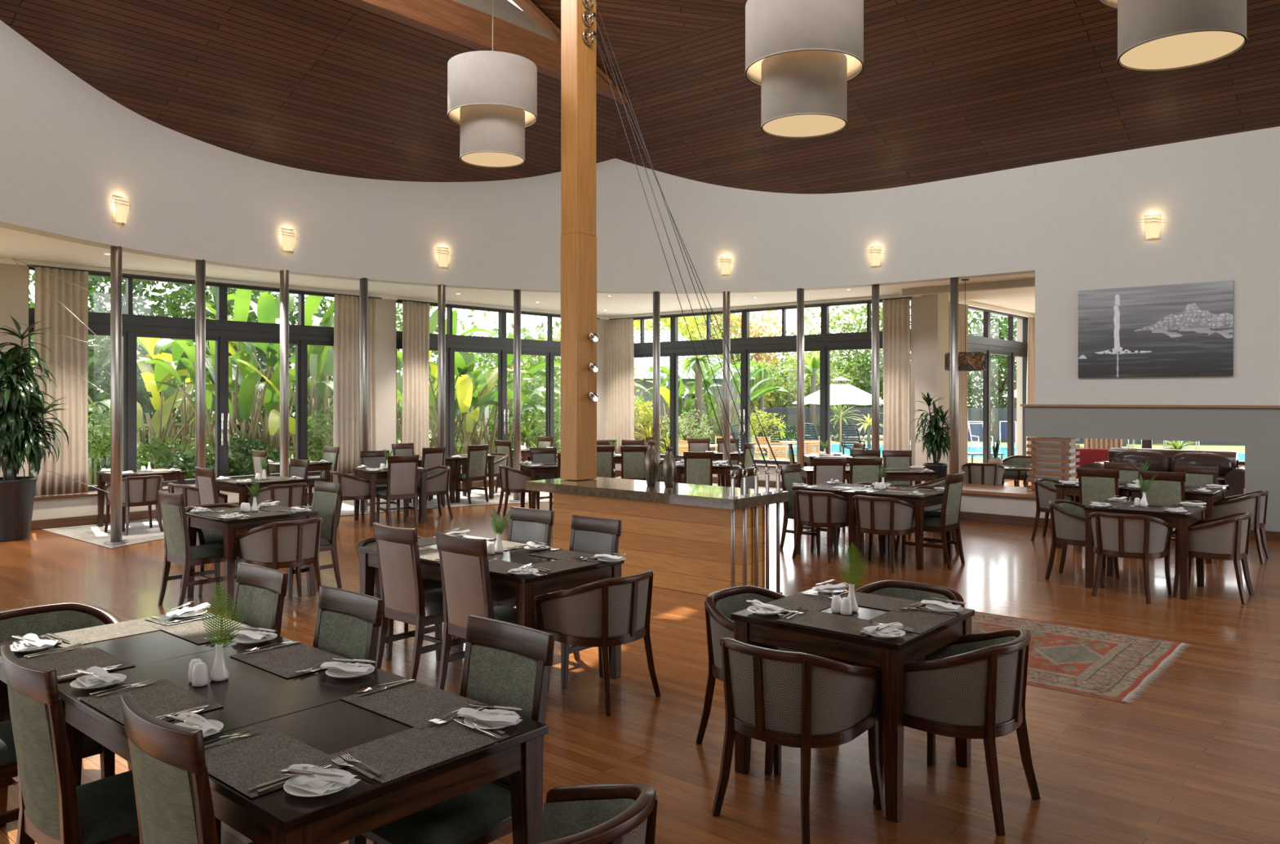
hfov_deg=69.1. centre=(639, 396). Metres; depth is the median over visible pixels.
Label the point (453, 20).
roof beam
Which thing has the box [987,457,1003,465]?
ceramic pot
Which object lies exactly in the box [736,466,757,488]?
dining chair
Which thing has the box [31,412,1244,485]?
ground
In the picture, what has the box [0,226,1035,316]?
ceiling
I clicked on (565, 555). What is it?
placemat
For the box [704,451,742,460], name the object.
dining table
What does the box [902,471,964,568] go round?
dining chair
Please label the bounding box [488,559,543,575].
placemat
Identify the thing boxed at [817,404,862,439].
spiky plant
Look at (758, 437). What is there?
chair
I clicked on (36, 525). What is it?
baseboard
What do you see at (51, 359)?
wire
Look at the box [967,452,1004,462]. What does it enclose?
bench
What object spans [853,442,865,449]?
dining chair
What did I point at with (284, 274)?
steel column
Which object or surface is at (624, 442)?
dining chair
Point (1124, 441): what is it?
patio table
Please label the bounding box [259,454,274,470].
fern sprig
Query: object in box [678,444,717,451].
table
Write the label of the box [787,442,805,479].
dining chair
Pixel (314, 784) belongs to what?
napkin
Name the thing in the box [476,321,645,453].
tree
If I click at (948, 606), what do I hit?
napkin
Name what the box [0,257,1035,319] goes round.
trim
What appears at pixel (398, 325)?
tree
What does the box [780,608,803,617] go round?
fork
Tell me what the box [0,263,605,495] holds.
wall
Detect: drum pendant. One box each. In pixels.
[447,0,537,168]
[745,0,863,138]
[1097,0,1247,71]
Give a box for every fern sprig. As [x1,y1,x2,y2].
[200,582,244,648]
[241,477,262,497]
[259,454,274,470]
[382,447,395,460]
[485,505,517,534]
[608,438,617,446]
[820,440,829,448]
[838,542,867,588]
[868,462,889,478]
[1129,461,1150,471]
[1135,475,1156,493]
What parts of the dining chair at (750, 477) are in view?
leg, crest rail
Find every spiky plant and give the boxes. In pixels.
[507,414,546,448]
[634,422,670,452]
[660,435,684,454]
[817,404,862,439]
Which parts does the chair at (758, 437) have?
leg, backrest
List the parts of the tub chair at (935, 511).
leg, rail, seat, leg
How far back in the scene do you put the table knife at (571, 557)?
5.79 m
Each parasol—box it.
[792,376,883,453]
[1001,389,1016,397]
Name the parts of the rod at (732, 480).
rod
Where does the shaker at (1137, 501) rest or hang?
on the dining table at (1181, 521)
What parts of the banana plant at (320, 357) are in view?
stem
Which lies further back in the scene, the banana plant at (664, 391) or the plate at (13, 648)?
the banana plant at (664, 391)
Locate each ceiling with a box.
[0,0,1279,194]
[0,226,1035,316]
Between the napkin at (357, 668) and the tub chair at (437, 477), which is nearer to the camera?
the napkin at (357, 668)
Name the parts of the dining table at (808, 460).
leg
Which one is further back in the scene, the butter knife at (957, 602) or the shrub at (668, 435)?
the shrub at (668, 435)
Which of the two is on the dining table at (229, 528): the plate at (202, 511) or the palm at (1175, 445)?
the plate at (202, 511)
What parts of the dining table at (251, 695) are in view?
leg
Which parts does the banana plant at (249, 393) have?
stem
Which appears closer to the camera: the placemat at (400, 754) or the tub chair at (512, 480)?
the placemat at (400, 754)
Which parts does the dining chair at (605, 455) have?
crest rail, leg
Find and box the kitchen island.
[525,476,788,595]
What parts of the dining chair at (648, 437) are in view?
crest rail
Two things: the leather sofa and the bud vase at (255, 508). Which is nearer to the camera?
the bud vase at (255, 508)
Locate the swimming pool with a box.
[679,443,1244,461]
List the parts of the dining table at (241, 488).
leg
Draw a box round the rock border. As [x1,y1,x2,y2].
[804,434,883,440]
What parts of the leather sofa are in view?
arm, arm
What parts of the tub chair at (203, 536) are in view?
leg, rail, seat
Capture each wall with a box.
[0,19,1035,293]
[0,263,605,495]
[661,293,948,485]
[751,407,1244,444]
[960,493,1175,528]
[1016,318,1022,455]
[1024,406,1279,532]
[1034,351,1244,467]
[1035,126,1279,405]
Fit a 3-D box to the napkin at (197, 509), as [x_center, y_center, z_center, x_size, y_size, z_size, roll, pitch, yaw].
[-3.916,1.000,8.269,0.210,0.026,0.114,0,0,36]
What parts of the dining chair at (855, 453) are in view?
backrest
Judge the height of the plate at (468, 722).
0.016 m
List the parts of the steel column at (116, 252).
plate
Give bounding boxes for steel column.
[103,245,128,544]
[195,259,205,487]
[280,269,288,477]
[359,277,369,512]
[433,284,447,506]
[509,288,520,502]
[653,291,660,462]
[723,290,729,465]
[796,288,804,483]
[871,284,879,449]
[950,277,958,474]
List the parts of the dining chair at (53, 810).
leg, crest rail, backrest, leg, seat frame, seat, leg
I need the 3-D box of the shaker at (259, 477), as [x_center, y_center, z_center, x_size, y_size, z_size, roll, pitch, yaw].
[-4.707,0.989,11.469,0.055,0.080,0.055,0,0,41]
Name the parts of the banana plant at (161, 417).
stem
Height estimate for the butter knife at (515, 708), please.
0.007 m
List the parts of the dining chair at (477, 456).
seat, leg, seat frame, crest rail, leg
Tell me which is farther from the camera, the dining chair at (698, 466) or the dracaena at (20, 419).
the dining chair at (698, 466)
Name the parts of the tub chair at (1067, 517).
leg, leg, rail, seat rail, leg, leg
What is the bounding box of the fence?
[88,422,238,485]
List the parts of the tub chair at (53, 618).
rail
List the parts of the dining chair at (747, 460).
leg, seat, leg, crest rail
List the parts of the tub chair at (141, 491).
leg, leg, rail, seat rail, leg, leg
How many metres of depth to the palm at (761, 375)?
39.72 m
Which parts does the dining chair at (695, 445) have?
crest rail, backrest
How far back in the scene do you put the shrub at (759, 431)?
32.72 m
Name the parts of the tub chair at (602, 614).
leg, rail, seat rail, leg, leg, leg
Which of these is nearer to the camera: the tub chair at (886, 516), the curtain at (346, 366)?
the tub chair at (886, 516)
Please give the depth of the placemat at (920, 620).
4.29 m
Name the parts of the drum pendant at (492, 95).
lamp shade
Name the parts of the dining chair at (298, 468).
backrest, crest rail, leg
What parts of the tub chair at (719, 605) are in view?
leg, seat rail, rail, leg, seat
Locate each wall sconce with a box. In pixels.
[110,194,130,225]
[278,227,297,253]
[436,246,452,268]
[716,256,734,275]
[866,245,884,267]
[1139,213,1164,240]
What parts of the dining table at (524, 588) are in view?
leg, leg, leg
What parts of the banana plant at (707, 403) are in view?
stem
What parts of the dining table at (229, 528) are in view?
leg, leg, leg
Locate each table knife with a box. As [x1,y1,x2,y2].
[46,632,70,642]
[57,664,121,678]
[155,704,208,719]
[166,615,216,625]
[244,641,300,653]
[248,764,332,791]
[358,679,415,696]
[453,719,501,739]
[536,548,561,553]
[570,557,599,562]
[829,591,848,598]
[907,607,956,615]
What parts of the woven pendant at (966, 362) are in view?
cord, lamp shade, lamp shade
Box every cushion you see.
[1111,450,1169,471]
[1168,452,1232,475]
[1217,475,1228,488]
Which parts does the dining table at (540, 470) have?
leg, leg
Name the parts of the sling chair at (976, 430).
frame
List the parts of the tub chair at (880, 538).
leg, rail, leg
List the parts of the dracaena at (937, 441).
stem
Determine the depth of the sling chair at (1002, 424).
35.77 m
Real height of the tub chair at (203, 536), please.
0.755 m
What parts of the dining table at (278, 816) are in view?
leg, leg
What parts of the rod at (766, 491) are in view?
rod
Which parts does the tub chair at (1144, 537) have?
leg, leg, seat rail, rail, leg, leg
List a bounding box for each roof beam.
[340,0,625,99]
[454,0,552,39]
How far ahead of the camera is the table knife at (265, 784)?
2.45 m
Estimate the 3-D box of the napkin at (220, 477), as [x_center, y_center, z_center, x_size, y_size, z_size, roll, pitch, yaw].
[-5.148,1.000,11.472,0.210,0.026,0.114,0,0,34]
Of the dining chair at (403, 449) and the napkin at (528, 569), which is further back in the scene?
the dining chair at (403, 449)
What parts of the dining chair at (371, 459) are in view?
leg, crest rail, backrest, seat, leg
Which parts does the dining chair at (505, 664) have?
leg, seat frame, seat, leg, backrest, crest rail, leg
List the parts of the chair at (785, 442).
leg, backrest, leg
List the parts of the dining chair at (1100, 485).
leg, crest rail, leg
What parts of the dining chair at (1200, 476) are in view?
crest rail, backrest, leg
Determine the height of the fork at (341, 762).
0.010 m
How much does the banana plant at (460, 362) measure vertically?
3.512 m
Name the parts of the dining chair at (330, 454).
leg, seat, backrest, crest rail, leg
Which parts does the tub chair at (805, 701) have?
leg, leg, rail, seat rail, leg, leg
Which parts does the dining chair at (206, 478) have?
leg, crest rail, leg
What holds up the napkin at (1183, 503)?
on the plate at (1188, 505)
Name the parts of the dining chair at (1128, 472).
crest rail, backrest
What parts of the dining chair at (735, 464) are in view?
leg, crest rail, backrest, seat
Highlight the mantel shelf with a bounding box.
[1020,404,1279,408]
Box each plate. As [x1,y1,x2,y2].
[10,640,56,653]
[70,673,126,689]
[165,608,207,618]
[190,509,211,513]
[203,719,223,738]
[220,515,241,519]
[232,631,277,644]
[257,503,278,506]
[283,768,351,797]
[290,508,311,512]
[325,663,374,679]
[445,533,466,537]
[463,709,519,729]
[508,569,538,575]
[524,545,550,551]
[597,557,625,563]
[746,607,783,615]
[812,586,845,594]
[852,489,868,492]
[863,629,905,639]
[907,493,924,496]
[925,604,964,613]
[1061,482,1076,484]
[1089,504,1109,507]
[1106,498,1127,502]
[1165,510,1187,513]
[1182,504,1203,506]
[1192,489,1211,493]
[1208,486,1225,488]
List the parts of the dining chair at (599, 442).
crest rail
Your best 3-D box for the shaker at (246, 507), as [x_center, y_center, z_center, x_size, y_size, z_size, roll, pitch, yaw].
[-3.512,0.989,8.307,0.055,0.080,0.055,0,0,41]
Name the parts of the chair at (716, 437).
leg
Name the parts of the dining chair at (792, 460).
crest rail, leg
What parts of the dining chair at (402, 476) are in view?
leg, seat, leg, seat frame, crest rail, leg, leg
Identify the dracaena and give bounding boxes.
[0,314,68,479]
[910,391,959,464]
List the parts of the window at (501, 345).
door handle, door handle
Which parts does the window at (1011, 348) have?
door handle, door handle, door handle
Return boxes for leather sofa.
[1082,447,1244,497]
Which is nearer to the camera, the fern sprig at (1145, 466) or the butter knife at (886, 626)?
the butter knife at (886, 626)
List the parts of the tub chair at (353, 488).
leg, rail, seat rail, leg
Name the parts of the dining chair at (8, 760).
seat, seat frame, leg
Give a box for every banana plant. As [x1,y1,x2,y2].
[31,338,262,469]
[107,310,260,477]
[109,288,290,475]
[161,291,333,473]
[190,301,333,461]
[329,307,496,447]
[396,309,540,454]
[400,333,560,454]
[634,361,760,453]
[634,376,723,444]
[647,353,788,451]
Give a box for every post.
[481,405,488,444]
[560,0,596,480]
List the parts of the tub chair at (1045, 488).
leg, seat rail, leg, rail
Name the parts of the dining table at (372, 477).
leg, leg, leg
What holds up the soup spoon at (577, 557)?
on the placemat at (565, 555)
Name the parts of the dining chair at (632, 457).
leg, seat frame, crest rail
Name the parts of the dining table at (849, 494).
leg, leg, leg, leg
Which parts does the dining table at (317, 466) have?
leg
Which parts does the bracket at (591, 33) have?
fork arm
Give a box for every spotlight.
[587,332,598,342]
[587,362,598,372]
[587,391,598,401]
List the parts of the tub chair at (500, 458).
seat rail, rail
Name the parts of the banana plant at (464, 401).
stem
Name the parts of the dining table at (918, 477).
leg, leg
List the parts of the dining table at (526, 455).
leg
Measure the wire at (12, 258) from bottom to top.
0.633 m
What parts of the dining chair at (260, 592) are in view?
leg, backrest, crest rail, leg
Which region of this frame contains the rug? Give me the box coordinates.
[971,611,1188,703]
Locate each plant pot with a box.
[0,476,37,542]
[922,462,947,482]
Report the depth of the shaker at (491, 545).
6.05 m
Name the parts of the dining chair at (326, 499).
leg, leg, backrest, seat, seat frame, crest rail, leg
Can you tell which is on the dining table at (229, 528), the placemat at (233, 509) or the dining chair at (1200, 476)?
the placemat at (233, 509)
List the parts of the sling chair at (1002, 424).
frame, frame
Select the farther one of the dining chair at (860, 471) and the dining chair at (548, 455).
the dining chair at (548, 455)
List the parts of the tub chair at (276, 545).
leg, leg, seat rail, rail, leg, leg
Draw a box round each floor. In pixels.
[0,475,1279,843]
[41,475,783,548]
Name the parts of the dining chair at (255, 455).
crest rail, leg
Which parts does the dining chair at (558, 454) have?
leg, leg, crest rail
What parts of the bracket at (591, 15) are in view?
fork arm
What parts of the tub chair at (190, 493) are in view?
leg, rail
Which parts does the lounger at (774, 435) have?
backrest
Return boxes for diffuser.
[461,151,524,166]
[762,114,845,137]
[1120,31,1244,69]
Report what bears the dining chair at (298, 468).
on the floor at (1194, 758)
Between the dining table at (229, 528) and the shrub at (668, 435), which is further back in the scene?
the shrub at (668, 435)
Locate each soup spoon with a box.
[42,634,62,643]
[57,666,117,679]
[159,708,204,719]
[169,614,212,622]
[244,641,293,651]
[256,768,329,793]
[356,679,407,692]
[461,717,505,734]
[577,556,600,561]
[826,590,847,596]
[914,606,955,613]
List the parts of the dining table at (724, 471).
leg, leg, leg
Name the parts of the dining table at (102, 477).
leg, leg, leg, leg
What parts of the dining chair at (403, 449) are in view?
crest rail, backrest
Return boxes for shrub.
[88,403,140,465]
[91,452,153,484]
[137,434,191,476]
[156,448,215,479]
[172,428,255,479]
[214,431,279,475]
[240,448,294,475]
[278,436,333,461]
[307,404,333,460]
[479,376,560,453]
[488,416,538,457]
[523,416,560,454]
[634,396,661,439]
[644,426,682,454]
[660,408,713,454]
[669,404,723,435]
[685,432,721,451]
[750,404,786,453]
[766,416,796,440]
[782,429,816,440]
[804,422,848,441]
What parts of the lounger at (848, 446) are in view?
backrest, seat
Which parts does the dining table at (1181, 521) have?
leg, leg, leg, leg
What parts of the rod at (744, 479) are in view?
rod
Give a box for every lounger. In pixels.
[729,423,740,448]
[762,423,787,457]
[804,422,819,453]
[841,424,869,456]
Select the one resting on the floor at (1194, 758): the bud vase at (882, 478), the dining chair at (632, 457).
the dining chair at (632, 457)
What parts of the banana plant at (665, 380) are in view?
stem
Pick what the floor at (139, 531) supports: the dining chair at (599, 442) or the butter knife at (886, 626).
the dining chair at (599, 442)
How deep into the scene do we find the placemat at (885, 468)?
13.21 m
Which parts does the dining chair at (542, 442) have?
backrest, crest rail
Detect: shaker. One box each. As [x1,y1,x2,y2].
[141,466,146,471]
[187,658,202,683]
[191,662,208,687]
[240,502,245,511]
[244,502,250,511]
[256,473,261,479]
[487,542,495,555]
[831,595,841,613]
[840,597,852,615]
[874,482,878,489]
[878,482,883,489]
[1133,497,1140,506]
[1140,497,1146,506]
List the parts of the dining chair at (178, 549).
leg, crest rail, leg, seat frame, seat, leg, leg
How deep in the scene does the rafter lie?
13.10 m
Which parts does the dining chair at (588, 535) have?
seat, leg, leg, backrest, crest rail, leg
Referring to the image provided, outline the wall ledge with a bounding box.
[31,462,846,520]
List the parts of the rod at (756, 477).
rod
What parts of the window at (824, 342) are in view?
door handle, door handle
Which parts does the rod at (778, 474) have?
rod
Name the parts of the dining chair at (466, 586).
leg, crest rail, backrest, leg, seat frame, seat, leg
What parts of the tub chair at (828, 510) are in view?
leg, leg, rail, seat rail, leg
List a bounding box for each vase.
[146,462,151,471]
[209,643,229,681]
[250,497,258,511]
[261,469,266,479]
[494,533,503,553]
[643,440,658,485]
[662,446,675,487]
[847,583,858,612]
[881,477,885,488]
[1142,492,1147,506]
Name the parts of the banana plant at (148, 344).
stem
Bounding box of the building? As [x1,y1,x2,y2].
[429,329,754,441]
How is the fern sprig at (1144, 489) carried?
in the bud vase at (1144, 494)
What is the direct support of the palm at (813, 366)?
on the ground
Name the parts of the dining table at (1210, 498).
leg, leg, leg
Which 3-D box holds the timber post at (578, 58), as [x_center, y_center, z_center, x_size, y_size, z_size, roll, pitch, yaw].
[-0.637,-2.570,9.660,0.240,6.850,0.300,0,0,41]
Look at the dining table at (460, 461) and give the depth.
16.09 m
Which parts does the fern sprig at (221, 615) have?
stem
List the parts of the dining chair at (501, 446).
leg, crest rail, leg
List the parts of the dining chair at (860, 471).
leg, crest rail, leg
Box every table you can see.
[0,612,279,827]
[57,636,408,786]
[96,468,186,531]
[185,505,317,610]
[203,699,548,843]
[215,475,306,507]
[268,462,332,506]
[352,467,427,526]
[356,534,624,679]
[413,456,456,506]
[431,453,494,502]
[497,447,530,487]
[519,463,557,509]
[613,454,621,463]
[674,462,730,487]
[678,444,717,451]
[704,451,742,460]
[730,589,974,822]
[755,445,796,459]
[779,440,837,453]
[792,483,887,560]
[800,466,849,485]
[804,454,852,484]
[854,486,952,569]
[880,467,937,484]
[1001,465,1031,487]
[1054,480,1141,548]
[1083,499,1206,599]
[1122,439,1126,445]
[1129,486,1226,564]
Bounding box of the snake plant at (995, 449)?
[989,438,1000,457]
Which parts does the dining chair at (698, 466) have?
leg, crest rail, leg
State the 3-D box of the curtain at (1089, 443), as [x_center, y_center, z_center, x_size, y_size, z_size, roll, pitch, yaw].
[9.819,-0.205,19.713,0.755,3.090,0.138,0,0,41]
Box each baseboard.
[30,470,782,530]
[960,511,1175,537]
[1249,529,1279,542]
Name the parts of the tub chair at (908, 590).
seat rail, rail, leg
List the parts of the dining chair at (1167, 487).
crest rail, leg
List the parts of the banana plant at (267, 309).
stem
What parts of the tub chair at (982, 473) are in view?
leg, rail, leg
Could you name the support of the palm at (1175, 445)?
in the pot
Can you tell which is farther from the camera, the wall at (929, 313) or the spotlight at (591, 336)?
the wall at (929, 313)
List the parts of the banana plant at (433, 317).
stem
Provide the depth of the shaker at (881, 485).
10.27 m
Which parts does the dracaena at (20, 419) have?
stem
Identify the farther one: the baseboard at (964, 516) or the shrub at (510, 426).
the shrub at (510, 426)
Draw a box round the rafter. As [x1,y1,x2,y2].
[511,0,628,104]
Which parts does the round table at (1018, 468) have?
leg, leg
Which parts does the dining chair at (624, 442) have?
backrest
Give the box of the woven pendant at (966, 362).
[944,279,986,370]
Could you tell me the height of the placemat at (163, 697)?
0.002 m
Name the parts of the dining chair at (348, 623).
leg, backrest, crest rail, leg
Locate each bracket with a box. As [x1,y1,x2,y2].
[582,0,593,8]
[582,10,595,26]
[582,28,595,44]
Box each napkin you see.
[12,633,53,651]
[75,666,124,688]
[122,471,133,473]
[166,602,210,617]
[174,712,220,736]
[191,506,210,511]
[216,512,240,517]
[217,475,229,479]
[229,630,275,641]
[235,479,251,482]
[258,501,279,505]
[285,764,360,794]
[290,506,310,511]
[320,662,373,675]
[365,467,382,470]
[444,529,470,535]
[457,707,522,724]
[507,564,537,573]
[526,541,546,548]
[528,463,542,466]
[593,554,624,560]
[748,599,787,613]
[791,483,808,486]
[812,582,848,591]
[852,487,870,490]
[859,622,905,635]
[910,490,922,494]
[920,600,963,611]
[1058,480,1078,483]
[1089,502,1111,506]
[1107,496,1127,499]
[1126,484,1140,487]
[1163,507,1186,511]
[1179,502,1206,505]
[1194,488,1209,491]
[1205,484,1228,486]
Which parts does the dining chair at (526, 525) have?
leg, seat, leg, seat frame, backrest, crest rail, leg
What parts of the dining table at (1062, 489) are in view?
leg, leg, leg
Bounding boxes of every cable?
[594,15,745,468]
[594,34,733,471]
[595,0,756,467]
[595,17,768,467]
[595,35,778,465]
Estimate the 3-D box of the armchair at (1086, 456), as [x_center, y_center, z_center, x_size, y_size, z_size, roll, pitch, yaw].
[8.055,1.365,16.715,0.860,0.830,0.730,0,0,21]
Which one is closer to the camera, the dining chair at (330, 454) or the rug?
the rug
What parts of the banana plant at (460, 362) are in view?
stem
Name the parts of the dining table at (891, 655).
leg, leg, leg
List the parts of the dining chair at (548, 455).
crest rail, backrest, leg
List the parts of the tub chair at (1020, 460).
seat, rail, seat rail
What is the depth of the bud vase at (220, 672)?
3.36 m
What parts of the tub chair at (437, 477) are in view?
leg, leg, seat rail, rail, leg, leg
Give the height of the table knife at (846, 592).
0.007 m
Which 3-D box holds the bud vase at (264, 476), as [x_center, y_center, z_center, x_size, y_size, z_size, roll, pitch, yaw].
[-4.668,0.964,11.534,0.066,0.130,0.066,0,0,41]
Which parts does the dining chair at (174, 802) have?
leg, crest rail, backrest, leg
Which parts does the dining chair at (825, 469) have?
leg, crest rail, leg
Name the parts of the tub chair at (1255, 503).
rail, seat rail, leg, leg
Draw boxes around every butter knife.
[12,635,36,642]
[75,669,106,677]
[165,715,202,727]
[171,601,194,610]
[245,626,277,631]
[280,768,344,777]
[333,657,377,662]
[468,704,523,710]
[601,551,626,555]
[746,600,776,607]
[815,579,835,585]
[875,622,900,630]
[931,597,965,604]
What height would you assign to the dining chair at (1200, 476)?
0.981 m
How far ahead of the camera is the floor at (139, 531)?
12.82 m
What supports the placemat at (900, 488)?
on the dining table at (921, 502)
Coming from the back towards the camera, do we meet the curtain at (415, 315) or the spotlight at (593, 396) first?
the curtain at (415, 315)
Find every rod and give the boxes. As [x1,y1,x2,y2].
[728,469,737,587]
[739,468,749,586]
[751,466,760,586]
[762,466,772,589]
[773,465,782,594]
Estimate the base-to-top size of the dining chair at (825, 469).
0.981 m
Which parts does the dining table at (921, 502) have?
leg, leg, leg, leg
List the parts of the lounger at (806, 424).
backrest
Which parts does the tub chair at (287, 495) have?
leg, rail, leg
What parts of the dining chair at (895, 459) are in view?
leg, crest rail, backrest, seat, leg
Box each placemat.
[18,644,135,682]
[39,617,164,648]
[79,679,223,724]
[137,471,171,474]
[151,468,170,471]
[153,616,263,644]
[196,511,251,519]
[204,727,349,798]
[208,506,251,512]
[220,479,257,483]
[229,641,355,678]
[245,511,299,518]
[257,479,291,482]
[257,506,293,512]
[266,476,293,479]
[329,717,511,783]
[340,679,488,729]
[417,537,436,546]
[418,547,439,561]
[486,539,527,551]
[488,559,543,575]
[528,549,598,562]
[531,560,602,573]
[533,462,557,464]
[543,465,557,466]
[764,592,831,615]
[776,609,888,637]
[804,484,837,487]
[807,486,850,490]
[819,590,924,613]
[831,483,872,487]
[866,490,910,495]
[868,608,959,634]
[883,467,909,469]
[884,471,918,472]
[890,487,935,491]
[903,468,924,471]
[907,490,943,495]
[1089,501,1131,507]
[1112,506,1168,512]
[1118,481,1133,484]
[1120,500,1178,506]
[1161,506,1201,511]
[1185,485,1204,488]
[1187,487,1221,492]
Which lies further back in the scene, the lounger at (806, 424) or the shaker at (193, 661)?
the lounger at (806, 424)
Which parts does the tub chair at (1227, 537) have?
leg, leg, rail, seat rail, leg, leg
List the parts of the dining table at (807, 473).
leg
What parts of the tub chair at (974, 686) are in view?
leg, leg, rail, seat rail, leg, leg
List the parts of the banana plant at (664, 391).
stem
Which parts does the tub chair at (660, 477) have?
seat, rail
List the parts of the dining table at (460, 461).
leg, leg, leg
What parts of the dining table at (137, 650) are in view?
leg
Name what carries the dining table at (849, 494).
on the floor at (1194, 758)
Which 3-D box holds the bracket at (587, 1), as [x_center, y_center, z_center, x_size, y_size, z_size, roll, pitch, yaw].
[-0.499,-4.080,9.542,0.129,0.153,0.153,0,0,41]
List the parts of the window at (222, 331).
door handle, door handle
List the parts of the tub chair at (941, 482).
rail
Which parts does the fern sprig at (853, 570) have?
stem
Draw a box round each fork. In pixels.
[23,642,81,657]
[26,644,84,657]
[88,678,153,695]
[95,679,158,697]
[144,617,171,624]
[151,616,175,622]
[204,726,254,743]
[204,727,263,748]
[291,660,342,673]
[299,662,352,672]
[329,755,376,779]
[338,751,383,775]
[426,705,475,722]
[431,706,482,724]
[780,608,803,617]
[785,608,808,619]
[804,593,831,598]
[805,591,842,596]
[868,620,913,630]
[869,622,913,631]
[897,602,920,609]
[908,603,924,609]
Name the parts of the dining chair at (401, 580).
leg, crest rail, backrest, seat frame, leg, seat, leg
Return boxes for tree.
[28,270,35,348]
[28,275,216,473]
[31,315,213,482]
[88,275,277,439]
[144,284,310,457]
[208,290,333,448]
[259,297,437,444]
[396,310,560,447]
[429,320,560,453]
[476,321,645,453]
[633,314,757,368]
[633,315,723,358]
[688,310,790,384]
[750,352,819,408]
[750,370,780,412]
[750,378,819,407]
[768,351,844,403]
[773,353,871,407]
[782,303,911,407]
[829,302,911,407]
[830,349,911,408]
[865,306,1016,408]
[967,310,1016,408]
[970,315,1016,408]
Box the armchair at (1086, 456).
[1075,448,1109,479]
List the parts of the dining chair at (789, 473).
leg, seat frame, crest rail, seat, backrest, leg, leg, leg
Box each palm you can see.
[667,354,730,438]
[750,360,787,430]
[771,351,851,435]
[849,413,883,448]
[1151,440,1199,449]
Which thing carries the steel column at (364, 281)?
on the floor at (139, 531)
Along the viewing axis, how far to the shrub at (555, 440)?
23.68 m
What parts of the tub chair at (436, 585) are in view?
rail, leg, leg, seat rail, seat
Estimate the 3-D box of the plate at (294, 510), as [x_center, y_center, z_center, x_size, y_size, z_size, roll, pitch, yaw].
[-3.029,1.021,8.306,0.175,0.016,0.175,0,0,41]
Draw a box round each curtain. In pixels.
[34,266,88,496]
[333,294,377,474]
[402,300,430,457]
[604,318,634,453]
[882,297,910,450]
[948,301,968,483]
[1026,316,1035,456]
[1084,438,1122,449]
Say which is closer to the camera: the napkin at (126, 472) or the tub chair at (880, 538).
the tub chair at (880, 538)
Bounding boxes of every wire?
[12,257,109,298]
[13,259,109,346]
[17,322,109,349]
[40,467,109,493]
[51,359,109,395]
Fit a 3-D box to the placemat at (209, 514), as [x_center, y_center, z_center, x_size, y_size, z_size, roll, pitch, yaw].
[-3.622,1.027,8.075,0.450,0.002,0.283,0,0,41]
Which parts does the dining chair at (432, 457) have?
leg, crest rail, leg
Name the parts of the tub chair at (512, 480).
leg, leg, seat rail, rail, leg, leg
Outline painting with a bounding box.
[1078,280,1233,377]
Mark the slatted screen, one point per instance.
(1052, 458)
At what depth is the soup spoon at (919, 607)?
4.46 m
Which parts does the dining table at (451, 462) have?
leg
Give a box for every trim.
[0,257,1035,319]
[26,264,599,319]
[34,457,807,501]
[608,296,911,319]
[902,278,1035,296]
[961,483,1035,497]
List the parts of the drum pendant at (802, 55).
lamp shade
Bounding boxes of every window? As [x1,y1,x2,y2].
[28,266,333,491]
[395,300,560,461]
[633,297,911,467]
[967,306,1027,479]
[1142,440,1244,465]
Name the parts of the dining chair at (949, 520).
leg, seat, seat frame, leg, crest rail, leg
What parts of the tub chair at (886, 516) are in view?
leg, leg, rail, seat rail, leg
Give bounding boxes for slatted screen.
[1026,437,1079,489]
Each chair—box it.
[0,601,129,770]
[0,644,221,843]
[0,720,115,825]
[103,475,164,535]
[120,693,256,843]
[129,562,288,770]
[157,490,238,609]
[168,482,227,506]
[180,502,241,595]
[194,466,218,505]
[235,517,323,596]
[245,483,307,507]
[251,449,270,476]
[287,480,342,597]
[288,458,310,507]
[306,446,339,509]
[312,585,383,843]
[328,470,376,527]
[348,614,555,843]
[355,536,457,659]
[360,449,399,519]
[373,522,466,679]
[376,454,418,526]
[391,443,431,502]
[406,465,453,521]
[417,446,445,506]
[435,532,549,691]
[448,444,488,504]
[457,506,554,653]
[470,453,510,497]
[494,440,513,493]
[497,464,539,517]
[521,436,553,463]
[529,447,557,506]
[533,515,622,688]
[534,569,660,715]
[537,782,657,843]
[549,453,560,511]
[596,440,616,478]
[596,445,614,478]
[620,445,647,480]
[621,440,644,446]
[644,436,652,448]
[656,458,684,483]
[678,440,688,455]
[683,451,713,485]
[687,438,710,452]
[695,585,835,773]
[711,637,884,843]
[715,435,732,451]
[716,438,741,485]
[718,442,755,487]
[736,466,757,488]
[753,435,773,459]
[767,441,786,460]
[779,463,837,554]
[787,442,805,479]
[791,489,848,563]
[804,440,819,454]
[810,436,831,453]
[813,457,846,532]
[835,580,964,761]
[837,482,896,554]
[848,457,883,484]
[851,449,879,457]
[852,495,915,572]
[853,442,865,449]
[872,628,1040,835]
[882,450,912,487]
[894,485,959,560]
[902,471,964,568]
[907,477,946,540]
[961,462,1004,485]
[967,421,982,449]
[968,422,993,452]
[999,421,1016,449]
[1002,455,1031,486]
[1031,477,1077,541]
[1044,498,1119,587]
[1076,466,1119,553]
[1088,511,1173,603]
[1103,462,1143,500]
[1128,439,1142,448]
[1139,470,1193,559]
[1168,464,1218,553]
[1173,511,1254,604]
[1178,440,1199,450]
[1204,489,1270,564]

